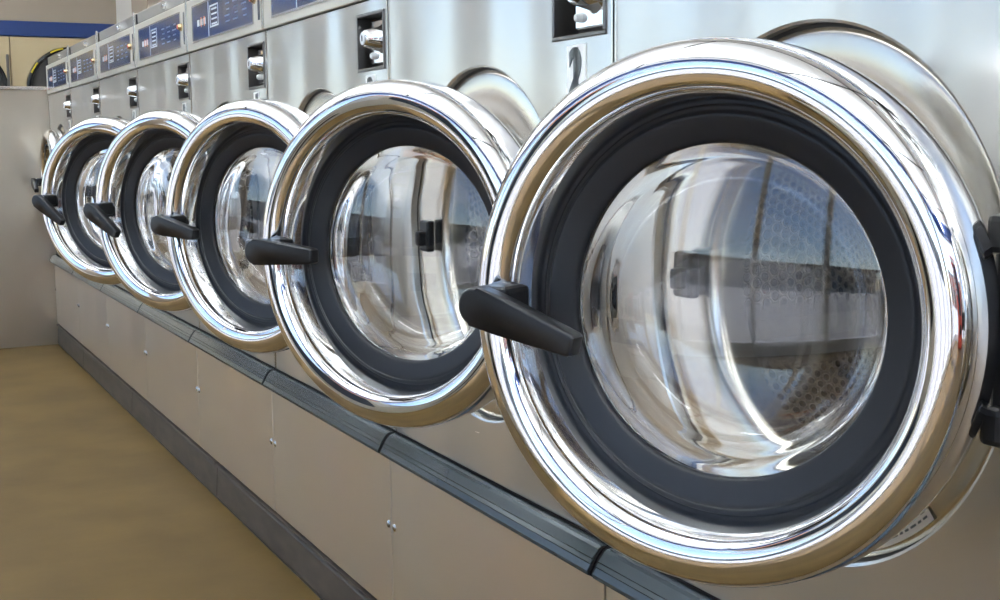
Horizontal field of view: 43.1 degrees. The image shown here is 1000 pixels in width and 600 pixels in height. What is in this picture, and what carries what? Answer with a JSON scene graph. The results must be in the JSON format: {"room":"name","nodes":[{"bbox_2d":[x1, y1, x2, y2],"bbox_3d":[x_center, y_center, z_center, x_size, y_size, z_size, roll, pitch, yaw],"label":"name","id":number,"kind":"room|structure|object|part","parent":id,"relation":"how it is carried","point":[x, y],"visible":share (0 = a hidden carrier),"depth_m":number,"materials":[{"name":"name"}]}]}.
{"room":"laundry","nodes":[
{"label":"laundry","id":0,"kind":"room"},
{"bbox_2d":[0,86,57,348],"bbox_3d":[-2.574,-0.379,5.970,2.330,1.245,0.100,-4,8,-26],"label":"wall","id":1,"kind":"structure","parent":0,"point":[28,310],"depth_m":6.07,"materials":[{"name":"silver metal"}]},
{"bbox_2d":[0,0,116,23],"bbox_3d":[-4.054,-2.313,7.453,3.420,1.250,0.150,-4,8,-26],"label":"wall","id":2,"kind":"structure","parent":0,"point":[69,11],"depth_m":8.06,"materials":[{"name":"beige paint"}]},
{"bbox_2d":[0,20,114,38],"bbox_3d":[-4.043,-1.645,7.523,3.420,0.093,0.155,-4,8,-26],"label":"trim","id":3,"kind":"structure","parent":2,"relation":"attached to","point":[9,28],"depth_m":8.03,"materials":[{"name":"blue paint"}]},
{"bbox_2d":[116,0,131,22],"bbox_3d":[0.229,-0.930,3.049,0.150,3.000,13.800,-4,8,-26],"label":"wall","id":4,"kind":"structure","parent":0,"point":[123,7],"depth_m":8.00,"materials":[{"name":"white paint"}]},
{"bbox_2d":[131,0,162,15],"bbox_3d":[-0.096,-1.577,3.417,0.026,1.800,9.480,-4,8,-26],"label":"wall","id":5,"kind":"structure","parent":4,"relation":"attached to","point":[137,6],"depth_m":7.39,"materials":[{"name":"beige paint"}]},
{"bbox_2d":[0,344,320,599],"bbox_3d":[-1.354,0.717,2.442,3.820,0.100,14.200,-4,8,-26],"label":"floor","id":6,"kind":"structure","parent":0,"point":[93,506],"depth_m":3.33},
{"bbox_2d":[0,36,10,85],"bbox_3d":[-3.533,-0.851,8.229,0.651,1.653,0.845,-4,8,-26],"label":"dryer","id":7,"kind":"object","parent":6,"relation":"on","point":[5,73],"visible":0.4,"depth_m":7.93,"materials":[{"name":"beige metal"}]},
{"bbox_3d":[-3.335,-1.303,7.847,0.550,0.550,0.046,-4,8,-26],"label":"door","id":8,"kind":"part","parent":7,"relation":"part of","materials":[{"name":"black plastic"}]},
{"bbox_3d":[-3.083,-1.410,7.940,0.016,0.255,0.045,-4,8,-26],"label":"pull handle","id":9,"kind":"part","parent":7,"relation":"part of","materials":[{"name":"grey metal"}]},
{"bbox_2d":[9,36,84,86],"bbox_3d":[-2.946,-0.891,8.521,0.651,1.653,0.845,-4,8,-26],"label":"dryer","id":10,"kind":"object","parent":6,"relation":"on","point":[24,51],"visible":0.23,"depth_m":8.01,"materials":[{"name":"beige metal"}]},
{"bbox_3d":[-2.748,-1.343,8.139,0.550,0.550,0.046,-4,8,-26],"label":"door","id":11,"kind":"part","parent":10,"relation":"part of","materials":[{"name":"black plastic"}]},
{"bbox_2d":[57,324,376,599],"bbox_3d":[-0.895,0.453,3.747,0.066,0.104,5.503,-4,8,-26],"label":"baseboard","id":12,"kind":"structure","parent":6,"relation":"on","point":[316,570],"depth_m":3.29,"materials":[{"name":"rubber"}]},
{"bbox_2d":[31,45,79,341],"bbox_3d":[-1.732,-0.499,5.907,0.805,1.283,0.728,-4,8,-26],"label":"washing machine","id":13,"kind":"object","parent":12,"relation":"on","point":[57,68],"visible":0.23,"depth_m":5.76,"materials":[{"name":"silver metal"}]},
{"bbox_3d":[-2.155,-0.530,5.869,0.019,0.037,0.130,-4,28,-26],"label":"handle","id":14,"kind":"part","parent":13,"relation":"part of","materials":[{"name":"black plastic"}]},
{"bbox_3d":[-2.019,-0.532,5.758,0.083,0.486,0.486,-4,8,-26],"label":"door","id":15,"kind":"part","parent":13,"relation":"part of","materials":[{"name":"silver metal"}]},
{"bbox_3d":[-1.687,-1.030,5.867,0.696,0.136,0.726,-4,8,-26],"label":"control panel","id":16,"kind":"part","parent":13,"relation":"part of","materials":[{"name":"grey"}]},
{"bbox_3d":[-1.683,-1.118,5.859,0.686,0.036,0.726,-4,8,-26],"label":"rail","id":17,"kind":"part","parent":13,"relation":"part of","materials":[{"name":"silver metal"}]},
{"bbox_3d":[-1.990,0.001,5.835,0.012,0.295,0.725,-4,8,-26],"label":"service panel","id":18,"kind":"part","parent":13,"relation":"part of","materials":[{"name":"silver metal"}]},
{"bbox_3d":[-1.855,-0.840,5.470,0.050,0.052,0.052,-4,8,-26],"label":"coin knob","id":19,"kind":"part","parent":13,"relation":"part of","materials":[{"name":"silver metal"}]},
{"bbox_2d":[67,31,109,367],"bbox_3d":[-1.404,-0.423,5.259,0.805,1.283,0.728,-4,8,-26],"label":"washing machine","id":20,"kind":"object","parent":12,"relation":"on","point":[84,82],"visible":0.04,"depth_m":5.10,"materials":[{"name":"silver metal"}]},
{"bbox_3d":[-1.356,-1.042,5.211,0.686,0.036,0.726,-4,8,-26],"label":"rail","id":21,"kind":"part","parent":20,"relation":"part of","materials":[{"name":"silver metal"}]},
{"bbox_3d":[-1.359,-0.954,5.219,0.696,0.136,0.726,-4,8,-26],"label":"control panel","id":22,"kind":"part","parent":20,"relation":"part of","materials":[{"name":"grey"}]},
{"bbox_3d":[-1.663,0.077,5.187,0.012,0.295,0.725,-4,8,-26],"label":"service panel","id":23,"kind":"part","parent":20,"relation":"part of","materials":[{"name":"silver metal"}]},
{"bbox_3d":[-1.528,-0.764,4.822,0.050,0.052,0.052,-4,8,-26],"label":"coin knob","id":24,"kind":"part","parent":20,"relation":"part of","materials":[{"name":"silver metal"}]},
{"bbox_2d":[32,0,199,445],"bbox_3d":[-0.868,-0.263,3.905,1.070,1.283,0.728,-4,8,-26],"label":"washing machine","id":25,"kind":"object","parent":12,"relation":"on","point":[73,165],"visible":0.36,"depth_m":3.73,"materials":[{"name":"silver metal"}]},
{"bbox_3d":[-1.316,-0.262,3.693,0.130,0.037,0.019,38,21,17],"label":"handle","id":26,"kind":"part","parent":25,"relation":"part of","materials":[{"name":"black plastic"}]},
{"bbox_3d":[-1.137,-0.287,3.682,0.486,0.486,0.083,3,8,26],"label":"door","id":27,"kind":"part","parent":25,"relation":"part of","materials":[{"name":"silver metal"}]},
{"bbox_3d":[-1.131,-0.288,3.693,0.303,0.303,0.026,3,8,26],"label":"glass","id":28,"kind":"part","parent":25,"relation":"part of","materials":[{"name":"white"}]},
{"bbox_3d":[-1.169,-0.370,4.146,0.001,0.760,0.004,-4,8,-26],"label":"edge trim","id":29,"kind":"part","parent":25,"relation":"part of","materials":[{"name":"silver metal"}]},
{"bbox_3d":[-0.701,-0.890,3.915,0.686,0.036,0.726,-4,8,-26],"label":"rail","id":30,"kind":"part","parent":25,"relation":"part of","materials":[{"name":"silver metal"}]},
{"bbox_3d":[-0.704,-0.801,3.924,0.696,0.136,0.726,-4,8,-26],"label":"control panel","id":31,"kind":"part","parent":25,"relation":"part of","materials":[{"name":"grey"}]},
{"bbox_3d":[-1.008,0.229,3.891,0.012,0.295,0.725,-4,8,-26],"label":"service panel","id":32,"kind":"part","parent":25,"relation":"part of","materials":[{"name":"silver metal"}]},
{"bbox_3d":[-0.873,-0.612,3.526,0.050,0.052,0.052,-4,8,-26],"label":"coin knob","id":33,"kind":"part","parent":25,"relation":"part of","materials":[{"name":"silver metal"}]},
{"bbox_3d":[-0.845,-0.294,3.505,0.001,0.760,0.004,-4,8,-26],"label":"edge trim","id":34,"kind":"part","parent":25,"relation":"part of","materials":[{"name":"silver metal"}]},
{"bbox_2d":[97,12,147,400],"bbox_3d":[-1.077,-0.347,4.611,0.805,1.283,0.728,-4,8,-26],"label":"washing machine","id":35,"kind":"object","parent":12,"relation":"on","point":[116,53],"visible":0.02,"depth_m":4.44,"materials":[{"name":"silver metal"}]},
{"bbox_3d":[-1.028,-0.966,4.563,0.686,0.036,0.726,-4,8,-26],"label":"rail","id":36,"kind":"part","parent":35,"relation":"part of","materials":[{"name":"silver metal"}]},
{"bbox_3d":[-1.032,-0.878,4.572,0.696,0.136,0.726,-4,8,-26],"label":"control panel","id":37,"kind":"part","parent":35,"relation":"part of","materials":[{"name":"grey"}]},
{"bbox_3d":[-1.335,0.153,4.539,0.012,0.295,0.725,-4,8,-26],"label":"service panel","id":38,"kind":"part","parent":35,"relation":"part of","materials":[{"name":"silver metal"}]},
{"bbox_3d":[-1.200,-0.688,4.174,0.050,0.052,0.052,-4,8,-26],"label":"coin knob","id":39,"kind":"part","parent":35,"relation":"part of","materials":[{"name":"silver metal"}]},
{"bbox_2d":[83,0,275,510],"bbox_3d":[-0.521,-0.188,3.266,1.028,1.283,0.728,-4,8,-26],"label":"washing machine","id":40,"kind":"object","parent":12,"relation":"on","point":[227,48],"visible":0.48,"depth_m":3.12,"materials":[{"name":"silver metal"}]},
{"bbox_3d":[-0.974,-0.195,3.098,0.130,0.037,0.019,38,25,24],"label":"handle","id":41,"kind":"part","parent":40,"relation":"part of","materials":[{"name":"black plastic"}]},
{"bbox_3d":[-0.798,-0.214,3.064,0.486,0.486,0.083,4,8,34],"label":"door","id":42,"kind":"part","parent":40,"relation":"part of","materials":[{"name":"silver metal"}]},
{"bbox_3d":[-0.791,-0.216,3.075,0.303,0.303,0.026,4,8,34],"label":"glass","id":43,"kind":"part","parent":40,"relation":"part of","materials":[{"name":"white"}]},
{"bbox_3d":[-0.841,-0.293,3.498,0.001,0.760,0.004,-4,8,-26],"label":"edge trim","id":44,"kind":"part","parent":40,"relation":"part of","materials":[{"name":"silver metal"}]},
{"bbox_3d":[-0.717,-0.714,3.175,0.001,0.055,0.085,-4,8,-26],"label":"readout frame","id":45,"kind":"part","parent":40,"relation":"part of","materials":[{"name":"white plastic"}]},
{"bbox_3d":[-0.377,-0.725,3.276,0.696,0.136,0.726,-4,8,-26],"label":"control panel","id":46,"kind":"part","parent":40,"relation":"part of","materials":[{"name":"grey"}]},
{"bbox_3d":[-0.680,0.305,3.243,0.012,0.295,0.725,-4,8,-26],"label":"service panel","id":47,"kind":"part","parent":40,"relation":"part of","materials":[{"name":"beige metal"}]},
{"bbox_3d":[-0.545,-0.536,2.878,0.050,0.052,0.052,-4,8,-26],"label":"coin knob","id":48,"kind":"part","parent":40,"relation":"part of","materials":[{"name":"silver metal"}]},
{"bbox_3d":[-0.528,-0.534,2.891,0.021,0.078,0.093,-4,8,-26],"label":"coin plate","id":49,"kind":"part","parent":40,"relation":"part of","materials":[{"name":"silver metal"}]},
{"bbox_3d":[-0.517,-0.218,2.857,0.001,0.760,0.004,-4,8,-26],"label":"edge trim","id":50,"kind":"part","parent":40,"relation":"part of","materials":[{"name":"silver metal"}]},
{"bbox_2d":[150,0,395,599],"bbox_3d":[-0.185,-0.113,2.622,1.009,1.283,0.728,-4,8,-26],"label":"washing machine","id":51,"kind":"object","parent":12,"relation":"on","point":[333,482],"visible":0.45,"depth_m":2.48,"materials":[{"name":"silver metal"}]},
{"bbox_3d":[-0.633,-0.139,2.465,0.130,0.037,0.019,14,14,35],"label":"handle","id":52,"kind":"part","parent":51,"relation":"part of","materials":[{"name":"black plastic"}]},
{"bbox_3d":[-0.465,-0.140,2.428,0.486,0.486,0.083,5,9,37],"label":"door","id":53,"kind":"part","parent":51,"relation":"part of","materials":[{"name":"silver metal"}]},
{"bbox_3d":[-0.457,-0.141,2.438,0.303,0.303,0.026,5,9,37],"label":"glass","id":54,"kind":"part","parent":51,"relation":"part of","materials":[{"name":"white"}]},
{"bbox_3d":[-0.514,-0.217,2.850,0.001,0.760,0.004,-4,8,-26],"label":"edge trim","id":55,"kind":"part","parent":51,"relation":"part of","materials":[{"name":"silver metal"}]},
{"bbox_3d":[-0.049,-0.649,2.628,0.696,0.136,0.726,-4,8,-26],"label":"control panel","id":56,"kind":"part","parent":51,"relation":"part of","materials":[{"name":"blue"}]},
{"bbox_3d":[-0.328,-0.160,2.563,0.051,0.519,0.519,-4,8,-26],"label":"seat plate","id":57,"kind":"part","parent":51,"relation":"part of","materials":[{"name":"silver metal"}]},
{"bbox_3d":[-0.352,0.381,2.595,0.012,0.295,0.725,-4,8,-26],"label":"service panel","id":58,"kind":"part","parent":51,"relation":"part of","materials":[{"name":"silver metal"}]},
{"bbox_3d":[-0.230,-0.363,2.260,0.001,0.075,0.047,-4,8,-26],"label":"number plate","id":59,"kind":"part","parent":51,"relation":"part of","materials":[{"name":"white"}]},
{"bbox_3d":[-0.218,-0.460,2.230,0.050,0.052,0.052,-4,8,-26],"label":"coin knob","id":60,"kind":"part","parent":51,"relation":"part of","materials":[{"name":"silver metal"}]},
{"bbox_3d":[-0.201,-0.458,2.243,0.021,0.078,0.093,-4,8,-26],"label":"coin plate","id":61,"kind":"part","parent":51,"relation":"part of","materials":[{"name":"silver metal"}]},
{"bbox_3d":[-0.190,-0.142,2.209,0.001,0.760,0.004,-4,8,-26],"label":"edge trim","id":62,"kind":"part","parent":51,"relation":"part of","materials":[{"name":"silver metal"}]},
{"bbox_2d":[245,0,614,599],"bbox_3d":[0.136,-0.036,1.971,1.024,1.283,0.728,-4,8,-26],"label":"washing machine","id":63,"kind":"object","parent":12,"relation":"on","point":[378,208],"visible":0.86,"depth_m":1.80,"materials":[{"name":"silver metal"}]},
{"bbox_3d":[-0.311,-0.066,1.801,0.130,0.037,0.019,6,9,34],"label":"handle","id":64,"kind":"part","parent":63,"relation":"part of","materials":[{"name":"black plastic"}]},
{"bbox_3d":[-0.142,-0.063,1.771,0.486,0.486,0.083,4,8,34],"label":"door","id":65,"kind":"part","parent":63,"relation":"part of","materials":[{"name":"silver metal"}]},
{"bbox_3d":[-0.186,-0.141,2.202,0.001,0.760,0.004,-4,8,-26],"label":"edge trim","id":66,"kind":"part","parent":63,"relation":"part of","materials":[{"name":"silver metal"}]},
{"bbox_3d":[-0.134,-0.064,1.782,0.303,0.303,0.026,4,8,34],"label":"glass","id":67,"kind":"part","parent":63,"relation":"part of","materials":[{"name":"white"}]},
{"bbox_3d":[0.000,-0.084,1.915,0.051,0.519,0.519,-4,8,-26],"label":"seat plate","id":68,"kind":"part","parent":63,"relation":"part of","materials":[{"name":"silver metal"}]},
{"bbox_3d":[-0.025,0.457,1.947,0.012,0.295,0.725,-4,8,-26],"label":"service panel","id":69,"kind":"part","parent":63,"relation":"part of","materials":[{"name":"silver metal"}]},
{"bbox_3d":[0.098,-0.287,1.612,0.001,0.075,0.047,-4,8,-26],"label":"number plate","id":70,"kind":"part","parent":63,"relation":"part of","materials":[{"name":"white"}]},
{"bbox_3d":[0.110,-0.384,1.582,0.050,0.052,0.052,-4,8,-26],"label":"coin knob","id":71,"kind":"part","parent":63,"relation":"part of","materials":[{"name":"silver metal"}]},
{"bbox_3d":[0.127,-0.382,1.595,0.021,0.078,0.093,-4,8,-26],"label":"coin plate","id":72,"kind":"part","parent":63,"relation":"part of","materials":[{"name":"silver metal"}]},
{"bbox_3d":[0.138,-0.066,1.562,0.001,0.760,0.004,-4,8,-26],"label":"edge trim","id":73,"kind":"part","parent":63,"relation":"part of","materials":[{"name":"silver metal"}]},
{"bbox_2d":[459,0,999,599],"bbox_3d":[0.466,0.040,1.324,1.019,1.283,0.728,-4,8,-26],"label":"washing machine","id":74,"kind":"object","parent":12,"relation":"on","point":[734,305],"visible":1,"depth_m":1.11,"materials":[{"name":"silver metal"}]},
{"bbox_3d":[0.017,0.020,1.161,0.130,0.037,0.019,22,18,32],"label":"handle","id":75,"kind":"part","parent":74,"relation":"part of","materials":[{"name":"black plastic"}]},
{"bbox_3d":[0.141,-0.065,1.554,0.001,0.760,0.004,-4,8,-26],"label":"edge trim","id":76,"kind":"part","parent":74,"relation":"part of","materials":[{"name":"silver metal"}]},
{"bbox_3d":[0.303,0.533,1.300,0.012,0.295,0.725,-4,8,-26],"label":"service panel","id":77,"kind":"part","parent":74,"relation":"part of","materials":[{"name":"beige metal"}]},
{"bbox_3d":[0.195,0.012,1.137,0.303,0.303,0.026,4,8,35],"label":"glass","id":78,"kind":"part","parent":74,"relation":"part of","materials":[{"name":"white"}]},
{"bbox_3d":[0.327,-0.007,1.267,0.051,0.519,0.519,-4,8,-26],"label":"seat plate","id":79,"kind":"part","parent":74,"relation":"part of","materials":[{"name":"silver metal"}]},
{"bbox_2d":[892,511,926,538],"bbox_3d":[0.364,0.203,1.161,0.001,0.061,0.075,-4,8,-26],"label":"print","id":80,"kind":"object","parent":74,"relation":"attached to","point":[925,517],"depth_m":1.14}
]}

